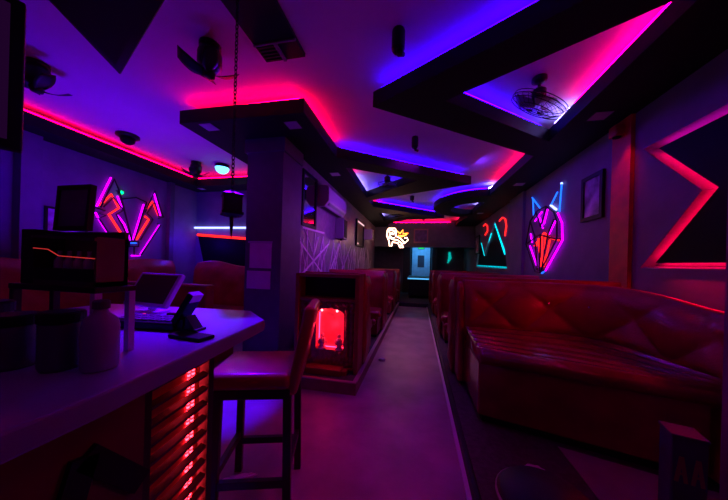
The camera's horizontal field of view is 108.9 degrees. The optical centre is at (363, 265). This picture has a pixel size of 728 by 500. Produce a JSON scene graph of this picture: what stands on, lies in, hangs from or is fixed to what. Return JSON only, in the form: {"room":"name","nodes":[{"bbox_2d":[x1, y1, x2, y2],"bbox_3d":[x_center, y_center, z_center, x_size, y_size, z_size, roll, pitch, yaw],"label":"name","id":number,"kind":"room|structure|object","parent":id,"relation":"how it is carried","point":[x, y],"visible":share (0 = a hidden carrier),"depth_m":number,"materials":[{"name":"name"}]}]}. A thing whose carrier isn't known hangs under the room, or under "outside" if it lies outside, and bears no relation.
{"room":"entertainment venue","nodes":[
{"label":"entertainment venue","id":0,"kind":"room"},
{"bbox_2d":[11,130,42,258],"bbox_3d":[-4.640,-0.290,3.569,0.150,3.040,0.200,2,0,12],"label":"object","id":1,"kind":"object","parent":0,"point":[27,165],"visible":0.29,"depth_m":3.51,"materials":[{"name":"paint"}]},
{"bbox_2d":[0,140,196,283],"bbox_3d":[-4.949,-0.439,2.725,0.120,3.320,7.720,2,0,12],"label":"wall","id":2,"kind":"structure","parent":0,"point":[61,165],"depth_m":4.74,"materials":[{"name":"paint"}]},
{"bbox_2d":[43,206,87,231],"bbox_3d":[-4.594,-0.669,4.022,0.035,0.400,0.500,2,0,12],"label":"picture frame","id":3,"kind":"object","parent":2,"relation":"attached to","point":[48,217],"visible":0.24,"depth_m":3.83,"materials":[{"name":"black plastic"}]},
{"bbox_2d":[95,177,163,255],"bbox_3d":[-4.374,-0.861,4.911,0.085,1.370,1.184,2,0,12],"label":"light","id":4,"kind":"object","parent":2,"relation":"attached to","point":[135,237],"visible":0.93,"depth_m":4.85,"materials":[{"name":"multicoloured plastic"}]},
{"bbox_2d":[165,182,174,260],"bbox_3d":[-4.234,-0.279,5.650,0.100,3.040,0.100,2,0,12],"label":"trim","id":5,"kind":"structure","parent":2,"relation":"attached to","point":[169,240],"depth_m":5.61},
{"bbox_2d":[23,111,246,191],"bbox_3d":[-3.662,-1.863,2.456,2.430,0.160,7.500,2,0,12],"label":"ceiling trim","id":6,"kind":"structure","parent":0,"point":[51,132],"depth_m":4.39,"materials":[{"name":"paint"}]},
{"bbox_2d":[24,109,191,176],"bbox_3d":[-4.445,-2.000,2.926,0.022,0.019,5.900,2,0,12],"label":"led strip","id":7,"kind":"object","parent":6,"relation":"attached to","point":[24,109],"visible":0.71,"depth_m":4.06,"materials":[{"name":"plastic"}]},
{"bbox_2d":[198,176,246,178],"bbox_3d":[-2.808,-1.954,5.721,1.970,0.019,0.022,2,0,12],"label":"led strip","id":8,"kind":"object","parent":6,"relation":"attached to","point":[229,176],"visible":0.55,"depth_m":5.79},
{"bbox_2d":[195,191,246,265],"bbox_3d":[-2.684,-0.375,6.136,3.170,3.320,0.120,2,0,12],"label":"wall","id":9,"kind":"structure","parent":0,"point":[209,204],"depth_m":6.28,"materials":[{"name":"paint"}]},
{"bbox_2d":[194,227,245,265],"bbox_3d":[-3.259,-0.396,6.160,1.860,1.042,0.065,2,0,12],"label":"niche","id":10,"kind":"object","parent":9,"relation":"attached to","point":[227,249],"visible":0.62,"depth_m":6.18,"materials":[{"name":"black paint"}]},
{"bbox_2d":[242,151,301,350],"bbox_3d":[-1.317,-0.197,3.813,0.540,3.040,0.570,2,0,12],"label":"pillar","id":11,"kind":"structure","parent":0,"point":[274,179],"depth_m":3.55,"materials":[{"name":"paint"}]},
{"bbox_2d":[246,271,270,288],"bbox_3d":[-1.438,0.196,3.543,0.357,0.245,0.008,2,0,12],"label":"paper notice","id":12,"kind":"object","parent":11,"relation":"attached to","point":[255,279],"visible":1,"depth_m":3.54,"materials":[{"name":"paper"}]},
{"bbox_2d":[248,241,271,242],"bbox_3d":[-1.414,-0.319,3.539,0.364,0.024,0.012,2,0,12],"label":"tape strip","id":13,"kind":"object","parent":11,"relation":"attached to","point":[248,241],"visible":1,"depth_m":3.53,"materials":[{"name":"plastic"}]},
{"bbox_2d":[249,243,271,267],"bbox_3d":[-1.408,-0.134,3.539,0.329,0.340,0.008,2,0,12],"label":"paper notice","id":14,"kind":"object","parent":11,"relation":"attached to","point":[260,253],"visible":1,"depth_m":3.54,"materials":[{"name":"paper"}]},
{"bbox_2d":[245,136,303,165],"bbox_3d":[-1.283,-1.627,3.784,0.600,0.180,0.570,2,0,12],"label":"trim","id":15,"kind":"structure","parent":11,"relation":"attached to","point":[273,144],"depth_m":3.52,"materials":[{"name":"paint"}]},
{"bbox_2d":[179,98,470,226],"bbox_3d":[0.498,-1.747,6.908,3.910,0.160,8.390,2,0,12],"label":"soffit","id":16,"kind":"structure","parent":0,"point":[262,119],"depth_m":4.13,"materials":[{"name":"paint"}]},
{"bbox_2d":[197,122,220,130],"bbox_3d":[-1.933,-1.737,3.251,0.190,0.020,0.190,2,0,12],"label":"recessed light","id":17,"kind":"object","parent":16,"relation":"attached to","point":[208,126],"visible":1,"depth_m":3.23,"materials":[{"name":"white plastic"}]},
{"bbox_2d":[282,120,303,129],"bbox_3d":[-0.861,-1.707,3.151,0.190,0.020,0.190,2,0,12],"label":"recessed light","id":18,"kind":"object","parent":16,"relation":"attached to","point":[291,124],"visible":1,"depth_m":3.13,"materials":[{"name":"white plastic"}]},
{"bbox_2d":[284,121,301,128],"bbox_3d":[-0.861,-1.700,3.151,0.160,0.006,0.160,2,0,12],"label":"diffuser","id":19,"kind":"object","parent":18,"relation":"attached to","point":[289,124],"depth_m":3.14,"materials":[{"name":"grey"}]},
{"bbox_2d":[329,172,340,175],"bbox_3d":[-0.535,-1.698,4.819,0.190,0.020,0.190,2,0,12],"label":"recessed light","id":20,"kind":"object","parent":16,"relation":"attached to","point":[330,173],"visible":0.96,"depth_m":4.80,"materials":[{"name":"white plastic"}]},
{"bbox_2d":[377,201,434,211],"bbox_3d":[1.495,-1.834,8.177,2.536,0.019,0.022,2,0,-30],"label":"led strip","id":21,"kind":"object","parent":16,"relation":"attached to","point":[377,201],"visible":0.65,"depth_m":8.01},
{"bbox_2d":[300,160,374,272],"bbox_3d":[-0.525,-0.175,7.653,0.450,3.040,7.330,2,0,12],"label":"wall","id":22,"kind":"structure","parent":0,"point":[325,221],"depth_m":5.72,"materials":[{"name":"purple paint"}]},
{"bbox_2d":[301,168,317,229],"bbox_3d":[-0.924,-1.096,4.416,0.035,0.900,0.580,2,0,12],"label":"mirror","id":23,"kind":"object","parent":22,"relation":"attached to","point":[309,182],"visible":0.94,"depth_m":4.39,"materials":[{"name":"black mirror"}]},
{"bbox_2d":[317,185,345,217],"bbox_3d":[-0.632,-1.265,5.296,0.240,0.386,1.160,2,0,12],"label":"air conditioner","id":24,"kind":"object","parent":22,"relation":"attached to","point":[328,200],"visible":0.88,"depth_m":4.90,"materials":[{"name":"grey plastic"}]},
{"bbox_2d":[321,207,339,216],"bbox_3d":[-0.661,-1.076,5.301,0.090,0.007,1.000,2,0,12],"label":"grille","id":25,"kind":"object","parent":24,"relation":"attached to","point":[327,209],"depth_m":5.21,"materials":[{"name":"plastic"}]},
{"bbox_2d":[299,226,370,272],"bbox_3d":[-0.383,-0.298,7.187,0.014,1.126,6.331,2,0,12],"label":"trim","id":26,"kind":"structure","parent":22,"relation":"attached to","point":[302,247],"depth_m":5.14,"materials":[{"name":"white"}]},
{"bbox_2d":[335,218,347,240],"bbox_3d":[-0.518,-0.820,5.985,0.206,0.490,0.320,2,0,12],"label":"wall speaker","id":27,"kind":"object","parent":22,"relation":"attached to","point":[340,223],"visible":1,"depth_m":5.84,"materials":[{"name":"grey plastic"}]},
{"bbox_2d":[344,219,347,237],"bbox_3d":[-0.420,-0.832,5.965,0.006,0.400,0.260,2,0,12],"label":"grille","id":28,"kind":"object","parent":27,"relation":"attached to","point":[345,221],"depth_m":5.94,"materials":[{"name":"black"}]},
{"bbox_2d":[355,218,363,247],"bbox_3d":[-0.125,-0.994,8.203,0.064,0.800,1.000,2,0,12],"label":"television","id":29,"kind":"object","parent":22,"relation":"attached to","point":[359,227],"visible":1,"depth_m":8.12,"materials":[{"name":"black plastic"}]},
{"bbox_2d":[364,229,373,239],"bbox_3d":[0.168,-1.061,9.010,0.306,0.350,0.300,2,0,12],"label":"wall speaker","id":30,"kind":"object","parent":22,"relation":"attached to","point":[368,233],"visible":0.86,"depth_m":8.87,"materials":[{"name":"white plastic"}]},
{"bbox_2d":[214,306,466,499],"bbox_3d":[-0.357,1.401,6.092,8.100,0.100,16.200,2,0,12],"label":"floor","id":31,"kind":"structure","parent":0,"point":[393,439],"depth_m":2.09,"materials":[{"name":"concrete"}]},
{"bbox_2d":[0,257,175,310],"bbox_3d":[-4.127,0.557,3.816,0.800,1.375,3.400,2,0,12],"label":"lounge sofa","id":32,"kind":"object","parent":31,"relation":"on","point":[10,268],"visible":0.19,"depth_m":3.60,"materials":[{"name":"red leather"}]},
{"bbox_2d":[0,304,263,499],"bbox_3d":[-1.161,0.778,0.259,1.165,1.100,2.445,2,0,12],"label":"countertop","id":33,"kind":"structure","parent":31,"relation":"on","point":[140,428],"depth_m":0.63,"materials":[{"name":"laminate"}]},
{"bbox_2d":[0,311,40,371],"bbox_3d":[-0.828,0.175,0.610,0.094,0.124,0.094,2,0,12],"label":"storage jar","id":34,"kind":"object","parent":33,"relation":"on","point":[17,328],"visible":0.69,"depth_m":0.59,"materials":[{"name":"plastic"}]},
{"bbox_2d":[35,308,86,373],"bbox_3d":[-0.711,0.173,0.611,0.080,0.134,0.080,2,0,12],"label":"storage jar","id":35,"kind":"object","parent":33,"relation":"on","point":[57,330],"visible":0.9,"depth_m":0.58,"materials":[{"name":"plastic"}]},
{"bbox_2d":[8,282,136,350],"bbox_3d":[-0.818,0.145,0.731,0.310,0.185,0.100,2,0,12],"label":"shelf riser","id":36,"kind":"object","parent":33,"relation":"on","point":[15,289],"visible":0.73,"depth_m":0.72,"materials":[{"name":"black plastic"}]},
{"bbox_2d":[20,229,128,286],"bbox_3d":[-0.815,-0.023,0.730,0.277,0.150,0.082,2,0,12],"label":"display case","id":37,"kind":"object","parent":36,"relation":"on","point":[39,248],"visible":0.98,"depth_m":0.72,"materials":[{"name":"black"}]},
{"bbox_2d":[53,251,63,267],"bbox_3d":[-0.876,-0.003,0.749,0.024,0.080,0.023,2,0,12],"label":"bottle","id":38,"kind":"object","parent":37,"relation":"in","point":[58,262],"visible":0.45,"depth_m":0.74,"materials":[{"name":"glass"}]},
{"bbox_2d":[63,251,73,268],"bbox_3d":[-0.840,-0.002,0.741,0.024,0.080,0.023,2,0,12],"label":"bottle","id":39,"kind":"object","parent":37,"relation":"in","point":[68,261],"visible":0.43,"depth_m":0.73,"materials":[{"name":"glass"}]},
{"bbox_2d":[53,184,96,230],"bbox_3d":[-0.827,-0.164,0.744,0.128,0.131,0.022,2,0,12],"label":"picture frame","id":40,"kind":"object","parent":37,"relation":"on","point":[75,204],"visible":1,"depth_m":0.74,"materials":[{"name":"black plastic"}]},
{"bbox_2d":[57,189,87,225],"bbox_3d":[-0.827,-0.164,0.744,0.108,0.106,0.012,2,0,12],"label":"print","id":41,"kind":"object","parent":40,"relation":"attached to","point":[72,204],"depth_m":0.74},
{"bbox_2d":[73,251,83,268],"bbox_3d":[-0.804,-0.001,0.734,0.024,0.080,0.023,2,0,12],"label":"bottle","id":42,"kind":"object","parent":37,"relation":"in","point":[78,262],"visible":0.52,"depth_m":0.73,"materials":[{"name":"glass"}]},
{"bbox_2d":[83,251,93,268],"bbox_3d":[-0.768,0.001,0.726,0.024,0.080,0.023,2,0,12],"label":"bottle","id":43,"kind":"object","parent":37,"relation":"in","point":[87,263],"visible":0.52,"depth_m":0.72,"materials":[{"name":"plastic"}]},
{"bbox_2d":[78,299,120,373],"bbox_3d":[-0.621,0.162,0.613,0.068,0.162,0.068,2,0,12],"label":"plastic bottle","id":44,"kind":"object","parent":33,"relation":"on","point":[99,332],"visible":1,"depth_m":0.59,"materials":[{"name":"plastic"}]},
{"bbox_2d":[118,313,176,330],"bbox_3d":[-0.827,0.219,1.017,0.280,0.036,0.120,2,0,6],"label":"keyboard","id":45,"kind":"object","parent":33,"relation":"on","point":[142,321],"visible":0.66,"depth_m":0.96,"materials":[{"name":"black plastic"}]},
{"bbox_2d":[123,272,185,314],"bbox_3d":[-1.036,0.135,1.276,0.290,0.192,0.140,2,0,19],"label":"monitor","id":46,"kind":"object","parent":33,"relation":"on","point":[154,291],"visible":0.86,"depth_m":1.26,"materials":[{"name":"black plastic"}]},
{"bbox_2d":[171,291,205,331],"bbox_3d":[-0.655,0.170,0.977,0.100,0.144,0.064,2,0,6],"label":"card reader","id":47,"kind":"object","parent":33,"relation":"on","point":[184,319],"visible":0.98,"depth_m":0.96,"materials":[{"name":"black plastic"}]},
{"bbox_2d":[168,330,214,341],"bbox_3d":[-0.581,0.238,0.875,0.140,0.012,0.060,2,0,19],"label":"phone","id":48,"kind":"object","parent":33,"relation":"on","point":[182,335],"visible":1,"depth_m":0.86,"materials":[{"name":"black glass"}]},
{"bbox_2d":[102,281,232,363],"bbox_3d":[-2.802,0.752,3.703,1.850,1.060,0.620,2,0,12],"label":"bench","id":49,"kind":"object","parent":31,"relation":"on","point":[207,300],"visible":0.12,"depth_m":3.30,"materials":[{"name":"red leather"}]},
{"bbox_2d":[193,261,244,309],"bbox_3d":[-2.642,0.599,5.116,2.220,1.375,0.850,2,0,12],"label":"lounge sofa","id":50,"kind":"object","parent":31,"relation":"on","point":[227,279],"visible":0.29,"depth_m":5.40,"materials":[{"name":"red leather"}]},
{"bbox_2d":[224,472,257,478],"bbox_3d":[-0.778,1.331,1.635,0.210,0.014,0.060,2,0,-17],"label":"paper scrap","id":51,"kind":"object","parent":31,"relation":"on","point":[242,475],"visible":0.68,"depth_m":1.64,"materials":[{"name":"paper"}]},
{"bbox_2d":[210,298,319,499],"bbox_3d":[-0.567,0.779,1.541,0.556,1.133,0.400,2,0,-5],"label":"bar stool","id":52,"kind":"object","parent":31,"relation":"on","point":[244,375],"visible":0.95,"depth_m":1.37,"materials":[{"name":"red leather"}]},
{"bbox_2d":[286,302,397,380],"bbox_3d":[-0.060,1.299,5.959,1.230,0.120,6.340,2,0,12],"label":"platform","id":53,"kind":"object","parent":31,"relation":"on","point":[349,377],"visible":0.06,"depth_m":2.93,"materials":[{"name":"wood"}]},
{"bbox_2d":[294,272,363,376],"bbox_3d":[-0.429,0.663,3.088,0.780,1.130,0.360,2,0,12],"label":"base cabinet","id":54,"kind":"object","parent":53,"relation":"on","point":[341,296],"visible":0.8,"depth_m":3.08,"materials":[{"name":"dark red wood"},{"name":"red glowing light panel"}]},
{"bbox_2d":[317,332,326,348],"bbox_3d":[-0.498,0.893,3.106,0.100,0.186,0.098,2,0,-40],"label":"figurine","id":55,"kind":"object","parent":54,"relation":"in","point":[322,341],"visible":1,"depth_m":3.08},
{"bbox_2d":[334,334,342,350],"bbox_3d":[-0.293,0.899,3.063,0.100,0.186,0.098,2,0,-40],"label":"figurine","id":56,"kind":"object","parent":54,"relation":"in","point":[339,342],"visible":0.94,"depth_m":3.04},
{"bbox_2d":[306,271,375,363],"bbox_3d":[-0.293,0.660,3.644,0.841,1.145,0.745,2,0,12],"label":"bench","id":57,"kind":"object","parent":53,"relation":"on","point":[367,322],"visible":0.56,"depth_m":3.25,"materials":[{"name":"red leather"}]},
{"bbox_2d":[301,302,398,395],"bbox_3d":[-0.052,1.296,5.947,1.250,0.126,6.360,2,0,12],"label":"trim","id":58,"kind":"structure","parent":53,"relation":"attached to","point":[306,383],"depth_m":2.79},
{"bbox_2d":[329,269,385,336],"bbox_3d":[-0.210,0.662,4.909,1.189,1.145,0.745,2,0,12],"label":"bench","id":59,"kind":"object","parent":53,"relation":"on","point":[378,278],"visible":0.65,"depth_m":5.02,"materials":[{"name":"red leather"}]},
{"bbox_2d":[341,269,389,325],"bbox_3d":[-0.052,0.666,5.668,1.189,1.145,0.745,2,0,12],"label":"bench","id":60,"kind":"object","parent":53,"relation":"on","point":[387,302],"visible":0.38,"depth_m":5.30,"materials":[{"name":"red leather"}]},
{"bbox_2d":[355,269,395,314],"bbox_3d":[0.233,0.674,7.043,1.189,1.145,0.745,2,0,12],"label":"bench","id":61,"kind":"object","parent":53,"relation":"on","point":[391,273],"visible":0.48,"depth_m":7.15,"materials":[{"name":"red leather"}]},
{"bbox_2d":[397,290,430,307],"bbox_3d":[2.212,1.363,11.074,4.500,0.120,4.600,2,0,12],"label":"platform","id":62,"kind":"object","parent":31,"relation":"on","point":[415,301],"visible":0.06,"depth_m":9.41,"materials":[{"name":"carpet"}]},
{"bbox_2d":[368,268,400,302],"bbox_3d":[0.666,0.686,9.129,1.189,1.145,0.745,2,0,12],"label":"bench","id":63,"kind":"object","parent":62,"relation":"on","point":[398,278],"visible":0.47,"depth_m":9.22,"materials":[{"name":"red leather"}]},
{"bbox_2d":[407,276,428,297],"bbox_3d":[2.411,0.890,11.133,1.040,0.835,2.010,2,0,12],"label":"counter","id":64,"kind":"object","parent":62,"relation":"on","point":[418,285],"visible":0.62,"depth_m":10.27,"materials":[{"name":"black wood"}]},
{"bbox_2d":[429,270,477,302],"bbox_3d":[3.032,0.753,8.637,1.697,1.145,0.745,2,0,12],"label":"bench","id":65,"kind":"object","parent":62,"relation":"on","point":[431,271],"visible":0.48,"depth_m":8.96,"materials":[{"name":"red leather"}]},
{"bbox_2d":[428,304,719,499],"bbox_3d":[1.984,1.356,3.410,1.830,0.120,10.500,2,0,12],"label":"platform","id":66,"kind":"object","parent":31,"relation":"on","point":[491,448],"visible":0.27,"depth_m":1.78,"materials":[{"name":"wood"}]},
{"bbox_2d":[427,305,479,499],"bbox_3d":[1.075,1.346,3.599,0.025,0.090,10.500,2,0,12],"label":"trim","id":67,"kind":"structure","parent":66,"relation":"attached to","point":[471,480],"depth_m":2.02,"materials":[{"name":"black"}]},
{"bbox_2d":[432,271,499,317],"bbox_3d":[2.599,0.741,6.552,1.697,1.145,0.745,2,0,12],"label":"bench","id":68,"kind":"object","parent":66,"relation":"on","point":[436,274],"visible":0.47,"depth_m":6.89,"materials":[{"name":"red leather"}]},
{"bbox_2d":[435,273,532,330],"bbox_3d":[2.313,0.733,5.176,1.697,1.145,0.745,2,0,12],"label":"bench","id":69,"kind":"object","parent":66,"relation":"on","point":[437,304],"visible":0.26,"depth_m":5.04,"materials":[{"name":"red leather"}]},
{"bbox_2d":[438,273,538,342],"bbox_3d":[2.156,0.728,4.417,1.697,1.145,0.745,2,0,12],"label":"bench","id":70,"kind":"object","parent":66,"relation":"on","point":[445,278],"visible":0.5,"depth_m":4.75,"materials":[{"name":"red leather"}]},
{"bbox_2d":[444,276,620,371],"bbox_3d":[1.913,0.721,3.247,1.697,1.145,0.745,2,0,12],"label":"bench","id":71,"kind":"object","parent":66,"relation":"on","point":[450,326],"visible":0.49,"depth_m":3.04,"materials":[{"name":"red leather"}]},
{"bbox_2d":[495,465,588,499],"bbox_3d":[0.629,1.028,0.905,0.320,0.460,0.320,2,0,12],"label":"round stool","id":72,"kind":"object","parent":66,"relation":"on","point":[519,482],"visible":1,"depth_m":0.94,"materials":[{"name":"leather"}]},
{"bbox_2d":[455,280,723,483],"bbox_3d":[1.661,0.730,2.166,1.596,1.113,1.378,2,0,12],"label":"curved sofa","id":73,"kind":"object","parent":66,"relation":"on","point":[594,368],"visible":0.96,"depth_m":1.92,"materials":[{"name":"red leather"}]},
{"bbox_2d":[19,0,666,222],"bbox_3d":[-0.261,-2.018,6.092,8.100,0.100,16.200,2,0,12],"label":"ceiling","id":74,"kind":"structure","parent":0,"point":[346,45],"depth_m":2.73,"materials":[{"name":"paint"}]},
{"bbox_2d":[0,0,26,152],"bbox_3d":[-1.978,-1.296,1.019,0.108,1.440,0.800,2,0,40],"label":"television","id":75,"kind":"object","parent":74,"relation":"hanging from","point":[12,12],"visible":1,"depth_m":1.27,"materials":[{"name":"black plastic"}]},
{"bbox_2d":[24,56,72,95],"bbox_3d":[-3.321,-1.904,2.642,0.409,0.300,0.409,2,0,-23],"label":"ceiling fan","id":76,"kind":"object","parent":74,"relation":"hanging from","point":[38,77],"visible":0.8,"depth_m":2.58,"materials":[{"name":"black plastic"}]},
{"bbox_2d":[49,0,164,73],"bbox_3d":[-1.246,-1.631,1.192,1.323,0.728,0.453,2,0,37],"label":"ceiling panel","id":77,"kind":"object","parent":74,"relation":"hanging from","point":[115,29],"visible":1,"depth_m":1.36,"materials":[{"name":"paint"}]},
{"bbox_2d":[115,130,139,145],"bbox_3d":[-3.747,-1.991,4.123,0.300,0.150,0.300,2,0,12],"label":"dome camera","id":78,"kind":"object","parent":74,"relation":"attached to","point":[128,138],"visible":1,"depth_m":4.06,"materials":[{"name":"black plastic"}]},
{"bbox_2d":[181,160,209,177],"bbox_3d":[-3.337,-1.904,5.165,0.409,0.300,0.409,2,0,28],"label":"ceiling fan","id":79,"kind":"object","parent":74,"relation":"hanging from","point":[195,169],"visible":1,"depth_m":5.10,"materials":[{"name":"black plastic"}]},
{"bbox_2d":[177,37,238,84],"bbox_3d":[-1.400,-1.850,2.361,0.409,0.300,0.409,2,0,11],"label":"ceiling fan","id":80,"kind":"object","parent":74,"relation":"hanging from","point":[208,64],"visible":0.98,"depth_m":2.28,"materials":[{"name":"black plastic"}]},
{"bbox_2d":[214,162,229,173],"bbox_3d":[-2.873,-1.951,5.265,0.280,0.180,0.280,2,0,12],"label":"light","id":81,"kind":"object","parent":74,"relation":"attached to","point":[222,168],"visible":1,"depth_m":5.19,"materials":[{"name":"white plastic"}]},
{"bbox_2d":[220,0,243,237],"bbox_3d":[-0.852,-1.079,1.715,0.127,1.810,0.127,2,0,-33],"label":"hanging lantern","id":82,"kind":"object","parent":74,"relation":"hanging from","point":[232,201],"visible":1,"depth_m":1.70,"materials":[{"name":"black metal"}]},
{"bbox_2d":[221,0,304,61],"bbox_3d":[-0.836,-1.959,2.008,0.400,0.050,0.930,2,0,12],"label":"ceiling vent","id":83,"kind":"object","parent":74,"relation":"in","point":[265,23],"visible":1,"depth_m":2.14,"materials":[{"name":"black plastic"}]},
{"bbox_2d":[378,175,396,187],"bbox_3d":[0.485,-1.762,5.400,0.406,0.370,0.392,2,0,12],"label":"ceiling fan","id":84,"kind":"object","parent":74,"relation":"hanging from","point":[387,178],"visible":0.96,"depth_m":5.35,"materials":[{"name":"black metal"}]},
{"bbox_2d":[391,25,404,56],"bbox_3d":[0.286,-1.825,2.157,0.115,0.256,0.110,2,0,12],"label":"spotlight","id":85,"kind":"object","parent":74,"relation":"attached to","point":[398,32],"visible":1,"depth_m":2.12,"materials":[{"name":"black plastic"}]},
{"bbox_2d":[411,135,418,151],"bbox_3d":[0.772,-1.816,3.916,0.110,0.246,0.105,2,0,12],"label":"spotlight","id":86,"kind":"object","parent":74,"relation":"attached to","point":[414,146],"visible":1,"depth_m":3.88,"materials":[{"name":"black plastic"}]},
{"bbox_2d":[511,73,568,119],"bbox_3d":[1.784,-1.691,2.652,0.510,0.440,0.529,2,0,12],"label":"ceiling fan","id":87,"kind":"object","parent":74,"relation":"hanging from","point":[539,94],"visible":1,"depth_m":2.61,"materials":[{"name":"black metal"}]},
{"bbox_2d":[402,247,410,292],"bbox_3d":[2.133,0.060,12.906,0.340,2.480,0.940,2,0,12],"label":"pilaster","id":88,"kind":"object","parent":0,"point":[406,250],"visible":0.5,"depth_m":12.45,"materials":[{"name":"black"}]},
{"bbox_2d":[374,247,463,289],"bbox_3d":[1.268,-0.265,13.690,7.900,3.320,0.120,2,0,12],"label":"wall","id":89,"kind":"structure","parent":0,"point":[384,257],"depth_m":13.48,"materials":[{"name":"paint"}]},
{"bbox_2d":[410,248,431,275],"bbox_3d":[2.893,0.136,13.258,1.008,2.370,0.059,2,0,12],"label":"door","id":90,"kind":"structure","parent":89,"relation":"in","point":[420,258],"depth_m":13.25,"materials":[{"name":"grey"}]},
{"bbox_2d":[417,255,423,266],"bbox_3d":[2.901,-0.209,13.248,0.328,0.600,0.019,2,0,12],"label":"poster","id":91,"kind":"object","parent":90,"relation":"attached to","point":[420,258],"depth_m":13.24,"materials":[{"name":"grey paper"}]},
{"bbox_2d":[375,223,474,247],"bbox_3d":[2.280,-1.277,11.050,4.500,1.000,0.450,2,0,12],"label":"beam","id":92,"kind":"structure","parent":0,"point":[440,235],"depth_m":10.72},
{"bbox_2d":[386,228,407,247],"bbox_3d":[1.165,-1.266,9.009,0.768,1.323,0.044,2,0,12],"label":"sign","id":93,"kind":"object","parent":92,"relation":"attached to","point":[396,231],"visible":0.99,"depth_m":9.00,"materials":[{"name":"white plastic"}]},
{"bbox_2d":[414,229,427,242],"bbox_3d":[2.362,-1.227,10.782,0.584,0.579,0.040,2,0,12],"label":"picture frame","id":94,"kind":"object","parent":92,"relation":"attached to","point":[420,235],"visible":1,"depth_m":10.78,"materials":[{"name":"red"}]},
{"bbox_2d":[431,248,436,269],"bbox_3d":[3.394,0.095,12.644,0.220,2.480,0.940,2,0,12],"label":"pilaster","id":95,"kind":"object","parent":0,"point":[433,250],"visible":0.29,"depth_m":12.19,"materials":[{"name":"black"}]},
{"bbox_2d":[373,0,727,226],"bbox_3d":[1.784,-1.711,4.210,2.715,0.160,13.150,2,0,12],"label":"soffit","id":96,"kind":"structure","parent":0,"point":[686,35],"depth_m":2.27,"materials":[{"name":"paint"}]},
{"bbox_2d":[384,0,537,85],"bbox_3d":[1.197,-1.842,1.834,2.735,0.019,0.022,2,0,42],"label":"led strip","id":97,"kind":"object","parent":96,"relation":"attached to","point":[537,0],"visible":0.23,"depth_m":2.09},
{"bbox_2d":[464,92,538,124],"bbox_3d":[1.671,-1.829,3.075,1.368,0.019,0.022,2,0,-26],"label":"led strip","id":98,"kind":"object","parent":96,"relation":"attached to","point":[464,92],"visible":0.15,"depth_m":2.96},
{"bbox_2d":[584,110,615,121],"bbox_3d":[2.536,-1.612,2.792,0.190,0.020,0.190,2,0,12],"label":"recessed light","id":99,"kind":"object","parent":96,"relation":"attached to","point":[597,115],"visible":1,"depth_m":2.78,"materials":[{"name":"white plastic"}]},
{"bbox_2d":[574,2,670,102],"bbox_3d":[2.211,-1.814,2.233,0.022,0.019,1.350,2,0,12],"label":"led strip","id":100,"kind":"object","parent":96,"relation":"attached to","point":[670,2],"visible":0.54,"depth_m":2.12,"materials":[{"name":"plastic"}]},
{"bbox_2d":[463,49,727,310],"bbox_3d":[3.420,-0.204,5.317,0.120,3.320,16.200,2,0,12],"label":"wall","id":101,"kind":"structure","parent":0,"point":[662,195],"depth_m":2.64,"materials":[{"name":"paint"}]},
{"bbox_2d":[475,235,479,254],"bbox_3d":[4.306,-0.770,9.886,0.035,0.700,0.700,2,0,12],"label":"picture frame","id":102,"kind":"object","parent":101,"relation":"attached to","point":[477,238],"visible":1,"depth_m":9.84,"materials":[{"name":"black plastic"}]},
{"bbox_2d":[476,221,506,268],"bbox_3d":[4.042,-0.612,8.307,0.121,1.425,3.587,2,0,12],"label":"niche","id":103,"kind":"object","parent":101,"relation":"attached to","point":[494,256],"visible":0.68,"depth_m":7.93,"materials":[{"name":"grey paint"}]},
{"bbox_2d":[507,191,525,274],"bbox_3d":[3.461,-0.123,5.947,0.049,2.919,0.850,2,0,12],"label":"pilaster","id":104,"kind":"object","parent":101,"relation":"attached to","point":[516,238],"visible":0.64,"depth_m":5.83,"materials":[{"name":"paint"}]},
{"bbox_2d":[525,182,562,273],"bbox_3d":[3.184,-0.602,4.640,0.080,1.504,1.296,2,0,12],"label":"light","id":105,"kind":"object","parent":101,"relation":"attached to","point":[544,259],"visible":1,"depth_m":4.54,"materials":[{"name":"multicoloured plastic"}]},
{"bbox_2d":[580,168,605,222],"bbox_3d":[2.954,-0.883,3.365,0.035,0.590,0.420,2,0,12],"label":"picture frame","id":106,"kind":"object","parent":101,"relation":"attached to","point":[592,186],"visible":1,"depth_m":3.34,"materials":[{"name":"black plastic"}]},
{"bbox_2d":[608,113,635,288],"bbox_3d":[2.827,-0.140,2.871,0.039,2.919,0.270,2,0,12],"label":"post","id":107,"kind":"object","parent":101,"relation":"attached to","point":[623,148],"visible":0.5,"depth_m":2.82,"materials":[{"name":"paint"}]},
{"bbox_2d":[609,123,625,139],"bbox_3d":[2.801,-1.476,2.879,0.090,0.132,0.120,2,0,12],"label":"light","id":108,"kind":"object","parent":107,"relation":"attached to","point":[617,131],"visible":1,"depth_m":2.84,"materials":[{"name":"black glass"}]},
{"bbox_2d":[641,104,727,268],"bbox_3d":[2.722,-0.689,1.915,0.109,1.450,1.449,2,0,12],"label":"niche","id":109,"kind":"object","parent":101,"relation":"attached to","point":[698,151],"visible":1,"depth_m":2.13,"materials":[{"name":"grey paint"}]},
{"bbox_2d":[479,263,725,267],"bbox_3d":[3.542,-0.201,5.292,0.130,3.320,16.200,2,0,12],"label":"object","id":110,"kind":"structure","parent":0,"point":[658,263],"depth_m":2.18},
{"bbox_2d":[558,446,718,499],"bbox_3d":[1.773,1.288,0.840,1.200,0.004,1.780,2,0,12],"label":"floor","id":111,"kind":"structure","parent":0,"point":[608,480],"depth_m":1.55,"materials":[{"name":"concrete"}]},
{"bbox_2d":[658,420,710,499],"bbox_3d":[1.547,1.044,1.266,0.128,0.480,0.128,2,0,29],"label":"waste bin","id":112,"kind":"object","parent":111,"relation":"on","point":[683,451],"visible":1,"depth_m":1.23,"materials":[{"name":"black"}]},
{"bbox_2d":[719,203,727,499],"bbox_3d":[1.886,-0.307,1.032,0.345,3.200,0.385,2,0,12],"label":"post","id":113,"kind":"object","parent":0,"point":[723,491],"depth_m":1.25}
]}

